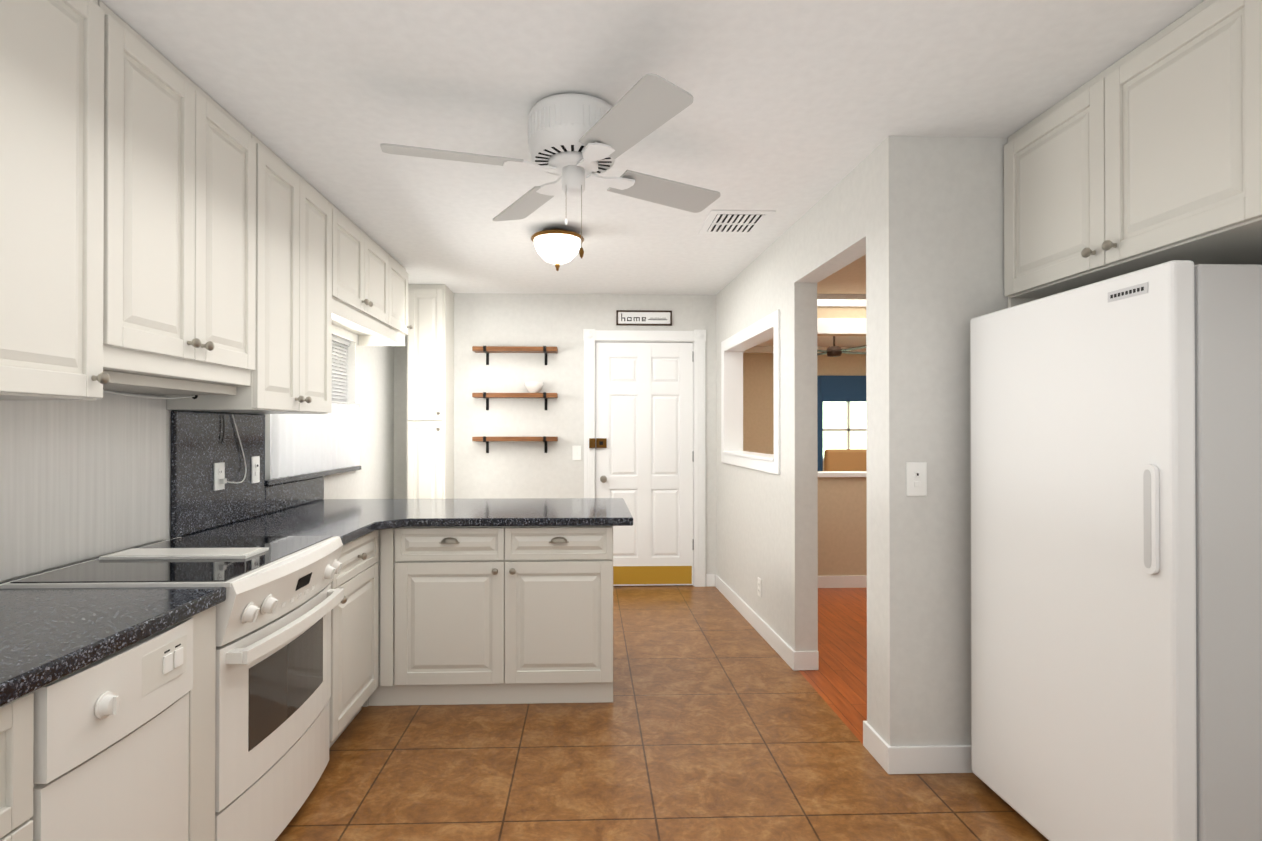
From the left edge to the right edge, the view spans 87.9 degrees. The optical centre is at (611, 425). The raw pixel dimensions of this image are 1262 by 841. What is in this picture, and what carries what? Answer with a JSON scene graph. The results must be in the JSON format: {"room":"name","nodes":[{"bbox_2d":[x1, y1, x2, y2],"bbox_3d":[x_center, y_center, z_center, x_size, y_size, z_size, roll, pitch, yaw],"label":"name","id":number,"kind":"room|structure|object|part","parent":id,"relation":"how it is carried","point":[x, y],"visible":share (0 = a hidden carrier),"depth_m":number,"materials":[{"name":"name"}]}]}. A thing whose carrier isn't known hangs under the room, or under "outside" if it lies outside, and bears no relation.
{"room":"kitchen","nodes":[
{"label":"kitchen","id":0,"kind":"room"},
{"bbox_2d":[0,324,393,582],"bbox_3d":[-1.804,0.104,2.103,0.200,2.480,7.050,0,0,-2],"label":"wall","id":1,"kind":"structure","parent":0,"point":[373,478],"depth_m":4.83,"materials":[{"name":"paint"}]},
{"bbox_2d":[0,0,109,399],"bbox_3d":[-1.505,-0.603,1.477,0.347,1.068,0.507,0,0,-2],"label":"upper cabinet","id":2,"kind":"object","parent":1,"relation":"attached to","point":[51,182],"visible":1,"depth_m":1.55,"materials":[{"name":"white paint"}]},
{"bbox_2d":[0,392,165,580],"bbox_3d":[-1.699,0.157,2.119,0.006,0.545,0.785,0,0,-2],"label":"backsplash","id":3,"kind":"structure","parent":1,"relation":"attached to","point":[82,479],"depth_m":2.08,"materials":[{"name":"white wood"}]},
{"bbox_2d":[98,0,255,394],"bbox_3d":[-1.509,-0.627,2.128,0.384,1.013,0.784,0,0,-2],"label":"upper cabinet","id":4,"kind":"object","parent":1,"relation":"attached to","point":[179,292],"visible":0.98,"depth_m":2.03,"materials":[{"name":"white paint"}]},
{"bbox_2d":[103,390,194,398],"bbox_3d":[-1.639,-0.123,2.225,0.010,0.050,0.589,0,0,7],"label":"cord","id":5,"kind":"object","parent":4,"relation":"hanging from","point":[148,397],"visible":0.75,"depth_m":2.30,"materials":[{"name":"white plastic"}]},
{"bbox_2d":[214,462,224,490],"bbox_3d":[-1.700,0.218,2.842,0.010,0.118,0.075,0,0,-2],"label":"outlet","id":6,"kind":"object","parent":1,"relation":"attached to","point":[219,470],"visible":0.9,"depth_m":2.83,"materials":[{"name":"white plastic"}]},
{"bbox_2d":[219,478,226,483],"bbox_3d":[-1.685,0.239,2.843,0.020,0.022,0.028,0,0,-2],"label":"plug","id":7,"kind":"object","parent":6,"relation":"attached to","point":[223,481],"visible":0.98,"depth_m":2.83,"materials":[{"name":"white plastic"}]},
{"bbox_2d":[227,414,245,482],"bbox_3d":[-1.690,0.103,2.954,0.032,0.310,0.184,0,0,-2],"label":"cord","id":8,"kind":"object","parent":7,"relation":"attached to","point":[242,452],"visible":0.98,"depth_m":3.00,"materials":[{"name":"white plastic"}]},
{"bbox_2d":[165,134,331,413],"bbox_3d":[-1.536,-0.596,2.894,0.384,1.068,0.740,0,0,-2],"label":"upper cabinet","id":9,"kind":"object","parent":1,"relation":"attached to","point":[291,373],"visible":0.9,"depth_m":2.80,"materials":[{"name":"white paint"}]},
{"bbox_2d":[221,415,224,443],"bbox_3d":[-1.699,0.016,2.862,0.007,0.127,0.023,0,0,-2],"label":"cord","id":10,"kind":"object","parent":9,"relation":"hanging from","point":[223,429],"visible":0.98,"depth_m":2.87,"materials":[{"name":"black plastic"}]},
{"bbox_2d":[251,456,259,482],"bbox_3d":[-1.708,0.210,3.152,0.016,0.128,0.070,0,0,-2],"label":"outlet","id":11,"kind":"object","parent":1,"relation":"attached to","point":[255,469],"depth_m":3.15,"materials":[{"name":"white plastic"}]},
{"bbox_2d":[265,466,360,485],"bbox_3d":[-1.800,0.289,3.929,0.135,0.028,1.340,0,0,-2],"label":"window sill","id":12,"kind":"structure","parent":1,"relation":"attached to","point":[275,481],"depth_m":3.73,"materials":[{"name":"grey stone"}]},
{"bbox_2d":[332,333,355,403],"bbox_3d":[-1.869,-0.161,3.964,0.199,0.870,1.230,0,0,-2],"label":"window","id":13,"kind":"structure","parent":1,"relation":"in","point":[351,367],"depth_m":4.58,"materials":[{"name":"white"}]},
{"bbox_2d":[332,336,349,402],"bbox_3d":[-1.823,-0.355,3.966,0.040,0.468,1.210,0,0,-2],"label":"window blinds","id":14,"kind":"object","parent":13,"relation":"attached to","point":[340,342],"visible":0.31,"depth_m":4.42,"materials":[{"name":"grey plastic"}]},
{"bbox_2d":[328,201,395,328],"bbox_3d":[-1.584,-0.885,3.761,0.347,0.478,0.981,0,0,-2],"label":"upper cabinet","id":15,"kind":"object","parent":1,"relation":"attached to","point":[369,291],"depth_m":3.70,"materials":[{"name":"white paint"}]},
{"bbox_2d":[345,261,411,336],"bbox_3d":[-1.606,-0.882,4.391,0.347,0.478,0.521,0,0,-2],"label":"upper cabinet","id":16,"kind":"object","parent":1,"relation":"attached to","point":[401,330],"depth_m":4.48,"materials":[{"name":"white paint"}]},
{"bbox_3d":[-1.732,-0.151,3.921,0.010,0.010,1.305,0,0,-2],"label":"curtain rod","id":17,"kind":"object","parent":1,"relation":"attached to","visible":0},
{"bbox_2d":[270,403,358,478],"bbox_3d":[-1.731,0.061,3.902,0.024,0.415,1.260,0,0,-2],"label":"cafe curtain","id":18,"kind":"object","parent":17,"relation":"hanging from","point":[305,443],"visible":0.85,"depth_m":3.83,"materials":[{"name":"white fabric"}]},
{"bbox_2d":[394,293,715,573],"bbox_3d":[-0.359,0.123,5.605,2.930,2.480,0.150,0,0,-2],"label":"wall","id":19,"kind":"structure","parent":0,"point":[515,469],"depth_m":5.52,"materials":[{"name":"paint"}]},
{"bbox_2d":[472,346,557,364],"bbox_3d":[-0.793,-0.584,5.434,0.690,0.142,0.164,0,0,-2],"label":"wall shelf","id":20,"kind":"object","parent":19,"relation":"attached to","point":[487,350],"visible":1,"depth_m":5.36,"materials":[{"name":"brown wood"}]},
{"bbox_2d":[472,392,557,409],"bbox_3d":[-0.793,-0.204,5.433,0.690,0.142,0.164,0,0,-2],"label":"wall shelf","id":21,"kind":"object","parent":19,"relation":"attached to","point":[487,396],"visible":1,"depth_m":5.36,"materials":[{"name":"brown wood"}]},
{"bbox_2d":[524,382,543,392],"bbox_3d":[-0.643,-0.317,5.438,0.164,0.090,0.164,0,0,-2],"label":"ceramic bowl","id":22,"kind":"object","parent":21,"relation":"on","point":[533,387],"visible":0.9,"depth_m":5.38,"materials":[{"name":"white ceramic"}]},
{"bbox_2d":[472,436,557,452],"bbox_3d":[-0.793,0.156,5.431,0.690,0.142,0.164,0,0,-2],"label":"wall shelf","id":23,"kind":"object","parent":19,"relation":"attached to","point":[544,439],"visible":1,"depth_m":5.36,"materials":[{"name":"brown wood"}]},
{"bbox_2d":[572,446,580,459],"bbox_3d":[-0.291,0.227,5.524,0.075,0.125,0.013,0,0,-2],"label":"light switch","id":24,"kind":"object","parent":19,"relation":"attached to","point":[576,452],"visible":1,"depth_m":5.53,"materials":[{"name":"white plastic"}]},
{"bbox_2d":[616,310,671,325],"bbox_3d":[0.279,-0.915,5.546,0.470,0.125,0.020,0,0,-2],"label":"sign","id":25,"kind":"object","parent":19,"relation":"attached to","point":[644,317],"visible":0.98,"depth_m":5.54,"materials":[{"name":"white paint"}]},
{"bbox_2d":[583,329,705,586],"bbox_3d":[0.282,0.273,5.584,1.040,2.180,0.135,0,0,-2],"label":"door frame","id":26,"kind":"structure","parent":19,"relation":"attached to","point":[591,337],"depth_m":5.54,"materials":[{"name":"white wood"}]},
{"bbox_2d":[589,438,594,447],"bbox_3d":[-0.160,0.144,5.505,0.051,0.080,0.025,0,0,-2],"label":"latch keeper","id":27,"kind":"object","parent":26,"relation":"attached to","point":[591,442],"visible":1,"depth_m":5.49,"materials":[{"name":"gold metal"}]},
{"bbox_2d":[596,342,693,585],"bbox_3d":[0.287,0.322,5.551,0.836,2.065,0.104,0,0,-2],"label":"back door","id":28,"kind":"structure","parent":19,"relation":"in","point":[644,431],"depth_m":5.57,"materials":[{"name":"white paint"}]},
{"bbox_2d":[100,0,1203,346],"bbox_3d":[1.586,-1.173,4.478,7.140,0.100,11.550,0,0,-2],"label":"ceiling","id":29,"kind":"structure","parent":0,"point":[794,112],"depth_m":2.23,"materials":[{"name":"white paint"}]},
{"bbox_2d":[380,73,719,258],"bbox_3d":[-0.166,-0.864,2.356,1.239,0.540,1.217,0,0,-2],"label":"fan","id":30,"kind":"object","parent":29,"relation":"hanging from","point":[574,140],"visible":1,"depth_m":2.23,"materials":[{"name":"white plastic"}]},
{"bbox_2d":[531,228,583,270],"bbox_3d":[-0.311,-1.011,3.787,0.310,0.232,0.310,0,0,-2],"label":"bowl light","id":31,"kind":"object","parent":29,"relation":"attached to","point":[557,247],"visible":1,"depth_m":3.69,"materials":[{"name":"white glass"}]},
{"bbox_2d":[699,210,775,233],"bbox_3d":[0.685,-1.121,3.621,0.340,0.012,0.400,0,0,-2],"label":"ceiling vent","id":32,"kind":"object","parent":29,"relation":"in","point":[735,222],"visible":1,"depth_m":3.59,"materials":[{"name":"white metal"}]},
{"bbox_2d":[817,336,865,356],"bbox_3d":[2.480,-0.939,7.284,0.962,0.340,0.962,0,0,23],"label":"fan","id":33,"kind":"object","parent":29,"relation":"hanging from","point":[834,351],"visible":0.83,"depth_m":7.22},
{"bbox_2d":[275,585,1048,840],"bbox_3d":[0.240,1.370,2.167,4.290,0.050,7.050,0,0,-2],"label":"floor","id":34,"kind":"structure","parent":0,"point":[717,719],"depth_m":2.58,"materials":[{"name":"ceramic tile"},{"name":"grout"}]},
{"bbox_2d":[28,618,192,840],"bbox_3d":[-1.312,0.903,1.408,0.617,0.856,0.449,0,0,-2],"label":"dishwasher","id":35,"kind":"object","parent":34,"relation":"on","point":[111,749],"visible":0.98,"depth_m":1.38,"materials":[{"name":"white metal"}]},
{"bbox_2d":[0,536,343,840],"bbox_3d":[-1.323,0.868,2.151,0.665,0.912,0.776,0,0,-2],"label":"range","id":36,"kind":"object","parent":34,"relation":"on","point":[273,644],"visible":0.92,"depth_m":2.01,"materials":[{"name":"white metal"}]},
{"bbox_2d":[0,530,378,840],"bbox_3d":[-1.358,0.908,1.802,0.664,0.870,2.625,0,0,-2],"label":"base cabinet","id":37,"kind":"object","parent":34,"relation":"on","point":[354,648],"visible":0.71,"depth_m":1.73,"materials":[{"name":"white paint"}]},
{"bbox_2d":[0,410,423,706],"bbox_3d":[-1.375,0.205,2.218,0.660,0.537,3.550,0,0,-2],"label":"countertop","id":38,"kind":"structure","parent":37,"relation":"on","point":[48,636],"depth_m":2.55,"materials":[{"name":"black stone"}]},
{"bbox_2d":[344,498,632,544],"bbox_3d":[-0.790,0.460,3.287,1.782,0.039,1.450,0,0,-2],"label":"countertop","id":39,"kind":"structure","parent":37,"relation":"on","point":[518,511],"depth_m":3.26,"materials":[{"name":"black stone"}]},
{"bbox_2d":[407,284,453,498],"bbox_3d":[-1.464,0.122,5.292,0.300,2.478,0.394,0,0,-2],"label":"pantry cabinet","id":40,"kind":"object","parent":34,"relation":"on","point":[430,405],"visible":0.73,"depth_m":5.14,"materials":[{"name":"white paint"}]},
{"bbox_2d":[362,526,612,706],"bbox_3d":[-0.590,0.916,3.457,1.180,0.870,0.620,0,0,-2],"label":"base cabinet","id":41,"kind":"object","parent":34,"relation":"on","point":[495,614],"visible":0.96,"depth_m":3.13,"materials":[{"name":"white paint"}]},
{"bbox_3d":[1.775,1.338,2.053,0.646,0.012,0.779,0,0,-2],"label":"fridge feet","id":42,"kind":"object","parent":34,"relation":"on","visible":0},
{"bbox_2d":[970,260,1261,840],"bbox_3d":[1.748,0.461,2.056,0.782,1.742,0.865,0,0,-2],"label":"fridge","id":43,"kind":"object","parent":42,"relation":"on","point":[1229,421],"depth_m":1.77,"materials":[{"name":"white metal"}]},
{"bbox_3d":[1.401,0.447,2.044,0.063,1.714,0.865,0,0,-2],"label":"fridge door","id":44,"kind":"part","parent":43,"relation":"part of","materials":[{"name":"white metal"}]},
{"bbox_2d":[1108,282,1147,302],"bbox_3d":[1.379,-0.356,1.750,0.001,0.028,0.130,0,0,-2],"label":"label","id":45,"kind":"object","parent":43,"relation":"attached to","point":[1128,292],"visible":1,"depth_m":1.75,"materials":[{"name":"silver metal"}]},
{"bbox_3d":[1.376,0.237,1.674,0.012,0.280,0.046,0,0,-2],"label":"fridge handle","id":46,"kind":"part","parent":43,"relation":"part of","materials":[{"name":"white plastic"}]},
{"bbox_3d":[1.438,0.450,2.046,0.008,1.688,0.841,0,0,-2],"label":"fridge gasket strip","id":47,"kind":"part","parent":43,"relation":"part of","materials":[{"name":"grey rubber"}]},
{"bbox_2d":[716,158,865,650],"bbox_3d":[1.046,0.115,4.214,0.218,2.480,2.933,0,0,-2],"label":"wall","id":48,"kind":"structure","parent":0,"point":[767,528],"depth_m":3.74,"materials":[{"name":"paint"}]},
{"bbox_2d":[721,310,779,474],"bbox_3d":[1.024,-0.198,4.608,0.223,0.980,1.450,0,0,-2],"label":"window frame","id":49,"kind":"structure","parent":48,"relation":"attached to","point":[736,345],"depth_m":4.97,"materials":[{"name":"white wood"}]},
{"bbox_2d":[710,574,801,670],"bbox_3d":[0.949,1.305,4.591,0.072,0.105,1.953,0,0,-2],"label":"baseboard","id":50,"kind":"structure","parent":48,"relation":"attached to","point":[793,658],"depth_m":4.22,"materials":[{"name":"white wood"}]},
{"bbox_2d":[758,577,761,596],"bbox_3d":[0.970,1.056,4.289,0.011,0.115,0.070,0,0,-2],"label":"outlet","id":51,"kind":"object","parent":48,"relation":"attached to","point":[759,587],"visible":0.98,"depth_m":4.27,"materials":[{"name":"white plastic"}]},
{"bbox_2d":[743,353,865,470],"bbox_3d":[2.916,0.141,9.170,3.860,2.480,0.150,0,0,-2],"label":"wall","id":52,"kind":"structure","parent":0,"point":[758,402],"depth_m":9.07,"materials":[{"name":"beige paint"}]},
{"bbox_2d":[743,346,865,352],"bbox_3d":[2.919,-1.054,9.071,3.860,0.090,0.059,0,0,-2],"label":"crown molding","id":53,"kind":"structure","parent":52,"relation":"attached to","point":[762,349],"depth_m":9.02,"materials":[{"name":"white"}]},
{"bbox_2d":[817,377,822,470],"bbox_3d":[2.781,0.330,9.019,0.280,2.000,0.040,0,0,-2],"label":"curtain","id":54,"kind":"object","parent":52,"relation":"hanging from","point":[820,418],"visible":0.23,"depth_m":9.03,"materials":[{"name":"blue fabric"}]},
{"bbox_2d":[817,375,865,401],"bbox_3d":[3.314,-0.519,9.084,0.910,0.360,0.025,0,0,-2],"label":"blinds","id":55,"kind":"object","parent":52,"relation":"attached to","point":[844,388],"visible":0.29,"depth_m":9.07,"materials":[{"name":"blue fabric"}]},
{"bbox_2d":[823,402,865,460],"bbox_3d":[3.312,-0.044,9.149,0.870,1.050,0.040,0,0,-2],"label":"window","id":56,"kind":"structure","parent":52,"relation":"in","point":[848,429],"depth_m":9.13,"materials":[{"name":"white wood"}]},
{"bbox_2d":[799,588,866,743],"bbox_3d":[3.010,1.393,6.555,4.150,0.050,7.470,0,0,-2],"label":"floor","id":57,"kind":"structure","parent":0,"point":[837,680],"depth_m":3.86,"materials":[{"name":"brown wood"}]},
{"bbox_2d":[824,449,866,470],"bbox_3d":[3.033,0.836,8.080,0.600,1.080,0.670,0,0,-2],"label":"armchair","id":58,"kind":"object","parent":57,"relation":"on","point":[844,459],"visible":0.12,"depth_m":8.30,"materials":[{"name":"brown leather"}]},
{"bbox_2d":[817,294,865,335],"bbox_3d":[3.038,-0.947,5.628,3.860,0.340,0.150,0,0,-2],"label":"header beam","id":59,"kind":"structure","parent":0,"point":[841,314],"depth_m":5.52,"materials":[{"name":"beige paint"}]},
{"bbox_2d":[817,254,865,293],"bbox_3d":[3.087,-1.121,4.204,3.860,0.006,2.740,0,0,-2],"label":"liner","id":60,"kind":"object","parent":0,"point":[850,278],"depth_m":5.05,"materials":[{"name":"paint"}]},
{"bbox_2d":[818,477,866,575],"bbox_3d":[2.513,0.898,5.610,2.810,0.930,0.130,0,0,-2],"label":"wall","id":61,"kind":"structure","parent":0,"point":[842,526],"depth_m":5.53,"materials":[{"name":"beige paint"}]},
{"bbox_2d":[818,471,866,476],"bbox_3d":[2.513,0.412,5.612,2.810,0.039,0.170,0,0,-2],"label":"trim","id":62,"kind":"structure","parent":61,"relation":"on","point":[842,473],"depth_m":5.51,"materials":[{"name":"white wood"}]},
{"bbox_2d":[818,575,866,587],"bbox_3d":[2.515,1.312,5.536,2.810,0.100,0.011,0,0,-2],"label":"baseboard","id":63,"kind":"structure","parent":61,"relation":"attached to","point":[842,581],"depth_m":5.51,"materials":[{"name":"white wood"}]},
{"bbox_2d":[866,136,1008,745],"bbox_3d":[3.147,0.108,2.724,4.140,2.480,0.210,0,0,-2],"label":"wall","id":64,"kind":"structure","parent":0,"point":[934,245],"depth_m":2.56,"materials":[{"name":"paint"}]},
{"bbox_2d":[906,462,926,495],"bbox_3d":[1.188,0.207,2.542,0.080,0.130,0.016,0,0,-2],"label":"jack wall plate","id":65,"kind":"object","parent":64,"relation":"attached to","point":[916,478],"visible":1,"depth_m":2.54,"materials":[{"name":"white plastic"}]},
{"bbox_2d":[878,738,972,773],"bbox_3d":[1.645,1.294,2.556,1.151,0.105,0.016,0,0,-2],"label":"baseboard","id":66,"kind":"structure","parent":64,"relation":"attached to","point":[932,759],"depth_m":2.53,"materials":[{"name":"white wood"}]},
{"bbox_3d":[2.363,0.097,0.656,0.150,2.480,3.870,0,0,-2],"label":"wall","id":67,"kind":"structure","parent":0,"visible":0},
{"bbox_2d":[1004,0,1261,307],"bbox_3d":[1.916,-0.796,0.843,0.725,0.688,3.466,0,0,-2],"label":"upper cabinet","id":68,"kind":"object","parent":67,"relation":"attached to","point":[1147,153],"depth_m":1.91,"materials":[{"name":"white paint"}]},
{"bbox_3d":[1.886,-0.470,2.565,0.667,0.054,0.018,0,0,-2],"label":"right wall cabinet side panel","id":69,"kind":"part","parent":68,"relation":"part of","materials":[{"name":"white wood"}]},
{"label":"outside","id":70,"kind":"structure","parent":0,"visible":0},
{"bbox_2d":[270,414,270,454],"bbox_3d":[-2.378,-0.146,3.946,0.020,2.200,2.430,0,0,-2],"label":"sky","id":71,"kind":"structure","parent":70,"point":[270,434],"depth_m":4.59,"materials":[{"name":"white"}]},
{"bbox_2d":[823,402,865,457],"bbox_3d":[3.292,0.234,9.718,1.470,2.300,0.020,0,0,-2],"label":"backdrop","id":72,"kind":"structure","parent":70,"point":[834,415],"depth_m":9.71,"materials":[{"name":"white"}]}
]}

